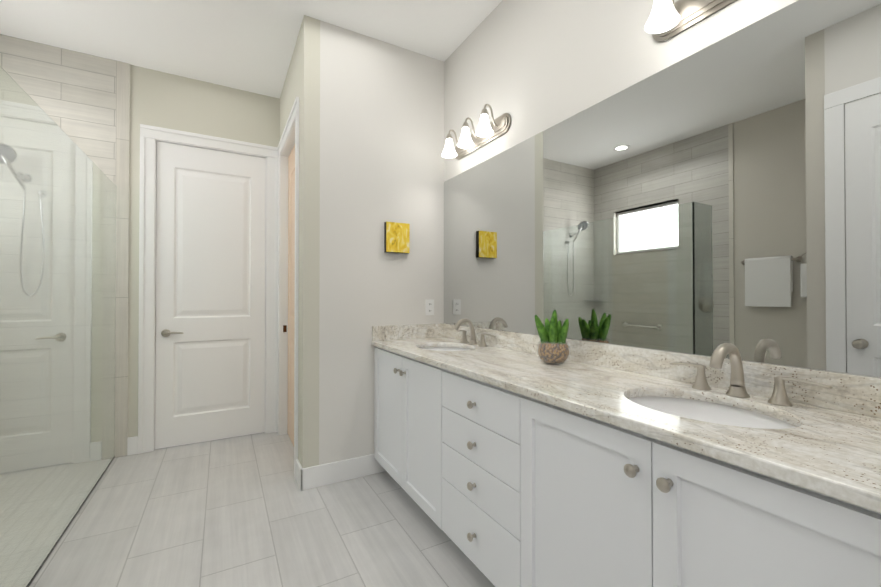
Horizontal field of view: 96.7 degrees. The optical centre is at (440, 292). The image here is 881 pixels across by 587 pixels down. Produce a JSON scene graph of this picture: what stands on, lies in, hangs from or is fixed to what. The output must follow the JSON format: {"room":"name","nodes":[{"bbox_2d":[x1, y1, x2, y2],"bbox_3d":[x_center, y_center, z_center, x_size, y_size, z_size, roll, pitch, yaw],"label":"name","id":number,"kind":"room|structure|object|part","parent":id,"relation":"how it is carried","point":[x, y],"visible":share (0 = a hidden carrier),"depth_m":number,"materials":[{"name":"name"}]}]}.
{"room":"bathroom","nodes":[
{"label":"bathroom","id":0,"kind":"room"},
{"bbox_2d":[128,65,279,436],"bbox_3d":[-2.439,-0.256,3.026,2.410,2.990,0.100,0,-1,-29],"label":"wall","id":1,"kind":"structure","parent":0,"point":[168,101],"depth_m":3.14,"materials":[{"name":"beige paint"}]},
{"bbox_2d":[0,34,115,184],"bbox_3d":[-2.870,-0.258,2.721,0.960,2.990,0.012,0,-1,-29],"label":"shower wall tile","id":2,"kind":"structure","parent":1,"relation":"attached to","point":[71,94],"depth_m":2.84,"materials":[{"name":"beige tile"}]},
{"bbox_2d":[115,61,129,457],"bbox_3d":[-2.416,-0.256,2.974,0.080,2.990,0.013,0,-1,-29],"label":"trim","id":3,"kind":"structure","parent":1,"relation":"attached to","point":[122,222],"depth_m":2.97,"materials":[{"name":"beige tile"}]},
{"bbox_2d":[155,141,265,448],"bbox_3d":[-1.893,0.020,3.272,0.789,2.428,0.091,0,-1,-29],"label":"door","id":4,"kind":"structure","parent":1,"relation":"in","point":[210,284],"depth_m":3.27,"materials":[{"name":"white wood"}]},
{"bbox_3d":[-2.132,0.323,3.116,0.150,0.062,0.056,0,-1,-29],"label":"main door handle","id":5,"kind":"part","parent":4,"relation":"part of","materials":[{"name":"silver metal"}]},
{"bbox_2d":[138,97,298,478],"bbox_3d":[-1.616,-0.032,2.887,1.105,2.541,1.141,0,-1,-29],"label":"door frame","id":6,"kind":"structure","parent":1,"relation":"attached to","point":[150,136],"depth_m":3.16,"materials":[{"name":"white wood"}]},
{"bbox_2d":[0,0,501,98],"bbox_3d":[-0.708,-1.792,1.101,3.550,0.050,5.400,0,-1,-29],"label":"ceiling","id":7,"kind":"structure","parent":0,"point":[247,45],"depth_m":2.60,"materials":[{"name":"white paint"}]},
{"bbox_2d":[29,432,494,586],"bbox_3d":[-0.708,1.248,1.075,3.550,0.050,5.400,0,-1,-29],"label":"floor","id":8,"kind":"structure","parent":0,"point":[241,511],"depth_m":2.03,"materials":[{"name":"tile"}]},
{"bbox_2d":[371,318,880,586],"bbox_3d":[0.373,0.692,1.728,0.588,1.070,2.476,0,-1,-29],"label":"bathroom vanity","id":9,"kind":"object","parent":8,"relation":"on","point":[506,459],"visible":1,"depth_m":1.14,"materials":[{"name":"painted wood"},{"name":"granite"},{"name":"brushed nickel"}]},
{"bbox_3d":[-0.328,0.751,2.473,0.019,0.753,0.470,0,-1,-29],"label":"vanity door","id":10,"kind":"part","parent":9,"relation":"part of","materials":[{"name":"white wood"}]},
{"bbox_3d":[-0.100,0.748,2.063,0.019,0.753,0.462,0,-1,-29],"label":"vanity door","id":11,"kind":"part","parent":9,"relation":"part of","materials":[{"name":"white wood"}]},
{"bbox_3d":[0.150,0.620,1.616,0.019,0.164,0.556,0,-1,-29],"label":"vanity drawer","id":12,"kind":"part","parent":9,"relation":"part of","materials":[{"name":"white wood"}]},
{"bbox_3d":[0.150,0.787,1.614,0.019,0.162,0.556,0,-1,-29],"label":"vanity drawer","id":13,"kind":"part","parent":9,"relation":"part of","materials":[{"name":"white wood"}]},
{"bbox_3d":[0.150,0.995,1.612,0.019,0.248,0.556,0,-1,-29],"label":"vanity drawer","id":14,"kind":"part","parent":9,"relation":"part of","materials":[{"name":"white wood"}]},
{"bbox_3d":[0.150,0.452,1.617,0.019,0.164,0.556,0,-1,-29],"label":"vanity drawer","id":15,"kind":"part","parent":9,"relation":"part of","materials":[{"name":"white wood"}]},
{"bbox_3d":[0.403,0.740,1.160,0.019,0.753,0.476,0,-1,-29],"label":"vanity door","id":16,"kind":"part","parent":9,"relation":"part of","materials":[{"name":"white wood"}]},
{"bbox_2d":[371,337,880,513],"bbox_3d":[0.379,0.338,1.734,0.573,0.030,2.476,0,-1,-29],"label":"countertop","id":17,"kind":"structure","parent":9,"relation":"on","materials":[{"name":"stone"}]},
{"bbox_2d":[422,347,469,350],"bbox_3d":[0.031,0.446,2.386,0.412,0.174,0.508,0,-1,-29],"label":"sink","id":18,"kind":"object","parent":17,"relation":"in","point":[428,348],"depth_m":2.59,"materials":[{"name":"white ceramic"}]},
{"bbox_2d":[454,318,495,346],"bbox_3d":[0.158,0.246,2.459,0.169,0.166,0.421,0,-1,-29],"label":"faucet","id":19,"kind":"object","parent":17,"relation":"on","point":[463,342],"depth_m":2.47,"materials":[{"name":"silver metal"}]},
{"bbox_2d":[535,310,570,364],"bbox_3d":[0.506,0.201,1.779,0.174,0.243,0.159,0,-1,-29],"label":"potted plant","id":20,"kind":"object","parent":17,"relation":"on","point":[553,345],"visible":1,"depth_m":1.74,"materials":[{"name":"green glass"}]},
{"bbox_2d":[629,396,794,428],"bbox_3d":[0.741,0.435,1.111,0.412,0.174,0.508,0,-1,-29],"label":"sink","id":21,"kind":"object","parent":17,"relation":"in","point":[706,409],"depth_m":1.24,"materials":[{"name":"white ceramic"}]},
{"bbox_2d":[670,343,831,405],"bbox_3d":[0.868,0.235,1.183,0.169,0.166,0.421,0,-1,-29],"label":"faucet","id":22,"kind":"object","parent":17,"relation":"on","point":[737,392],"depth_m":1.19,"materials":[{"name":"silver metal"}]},
{"bbox_3d":[0.636,0.737,0.741,0.019,0.753,0.476,0,-1,-29],"label":"vanity door","id":23,"kind":"part","parent":9,"relation":"part of","materials":[{"name":"white wood"}]},
{"bbox_3d":[-2.419,1.228,1.893,0.954,0.004,1.853,0,-1,-29],"label":"tile","id":24,"kind":"structure","parent":8,"relation":"on","visible":0},
{"bbox_2d":[0,66,115,586],"bbox_3d":[-2.128,0.211,2.068,0.306,2.041,1.845,0,-1,-29],"label":"glass","id":25,"kind":"object","parent":24,"relation":"on","point":[57,298],"visible":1,"depth_m":1.81,"materials":[{"name":"clear glass"}]},
{"bbox_3d":[-2.128,0.211,2.068,0.306,2.041,1.845,0,-1,-29],"label":"frame","id":26,"kind":"part","parent":25,"relation":"part of","materials":[{"name":"black"}]},
{"bbox_2d":[280,15,319,467],"bbox_3d":[-1.112,-0.256,3.018,0.100,2.990,1.205,0,-1,-29],"label":"wall","id":27,"kind":"structure","parent":0,"point":[302,81],"depth_m":2.50,"materials":[{"name":"beige paint"}]},
{"bbox_2d":[127,436,385,490],"bbox_3d":[-1.430,1.160,1.639,2.025,0.135,3.728,0,0,3],"label":"baseboard","id":28,"kind":"structure","parent":27,"relation":"attached to","point":[330,473],"depth_m":2.56,"materials":[{"name":"white wood"}]},
{"bbox_2d":[287,144,294,445],"bbox_3d":[-1.126,0.018,3.096,0.035,2.428,0.824,0,-1,-29],"label":"door","id":29,"kind":"structure","parent":27,"relation":"in","point":[291,254],"depth_m":3.29,"materials":[{"name":"beige wood"}]},
{"bbox_2d":[319,20,443,464],"bbox_3d":[-0.354,-0.257,2.807,1.020,2.990,0.100,0,-1,-29],"label":"wall","id":30,"kind":"structure","parent":0,"point":[381,130],"depth_m":2.67,"materials":[{"name":"white paint"}]},
{"bbox_2d":[384,221,409,252],"bbox_3d":[-0.305,-0.384,2.756,0.175,0.208,0.038,0,-1,-29],"label":"canvas art","id":31,"kind":"object","parent":30,"relation":"attached to","point":[396,237],"visible":0.9,"depth_m":2.74,"materials":[{"name":"yellow fabric"}]},
{"bbox_2d":[426,300,433,314],"bbox_3d":[-0.078,0.110,2.896,0.070,0.116,0.008,0,-1,-29],"label":"electrical outlet plate","id":32,"kind":"object","parent":30,"relation":"attached to","point":[429,307],"visible":1,"depth_m":2.89,"materials":[{"name":"white plastic"}]},
{"bbox_2d":[372,323,880,417],"bbox_3d":[0.382,0.273,1.736,0.568,0.100,2.476,0,-1,-29],"label":"backsplash","id":33,"kind":"structure","parent":30,"relation":"attached to","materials":[{"name":"stone"}]},
{"bbox_2d":[444,0,880,377],"bbox_3d":[1.040,-0.271,1.249,0.100,2.990,3.980,0,-1,-29],"label":"wall","id":34,"kind":"structure","parent":0,"point":[532,68],"depth_m":1.99,"materials":[{"name":"white paint"}]},
{"bbox_2d":[441,104,510,159],"bbox_3d":[0.186,-1.026,2.508,0.170,0.181,0.620,0,-1,-29],"label":"sconce","id":35,"kind":"object","parent":34,"relation":"attached to","point":[486,132],"visible":1,"depth_m":2.46,"materials":[{"name":"silver metal"}]},
{"bbox_2d":[444,0,880,376],"bbox_3d":[0.628,-0.310,1.877,0.005,1.065,2.474,0,-1,-29],"label":"mirror glass","id":36,"kind":"object","parent":34,"relation":"attached to","point":[708,200],"visible":1,"depth_m":1.34,"materials":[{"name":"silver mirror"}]},
{"bbox_2d":[645,0,736,41],"bbox_3d":[0.906,-1.037,1.215,0.170,0.181,0.620,0,-1,-29],"label":"sconce","id":37,"kind":"object","parent":34,"relation":"attached to","point":[668,20],"visible":1,"depth_m":1.39,"materials":[{"name":"silver metal"}]}
]}

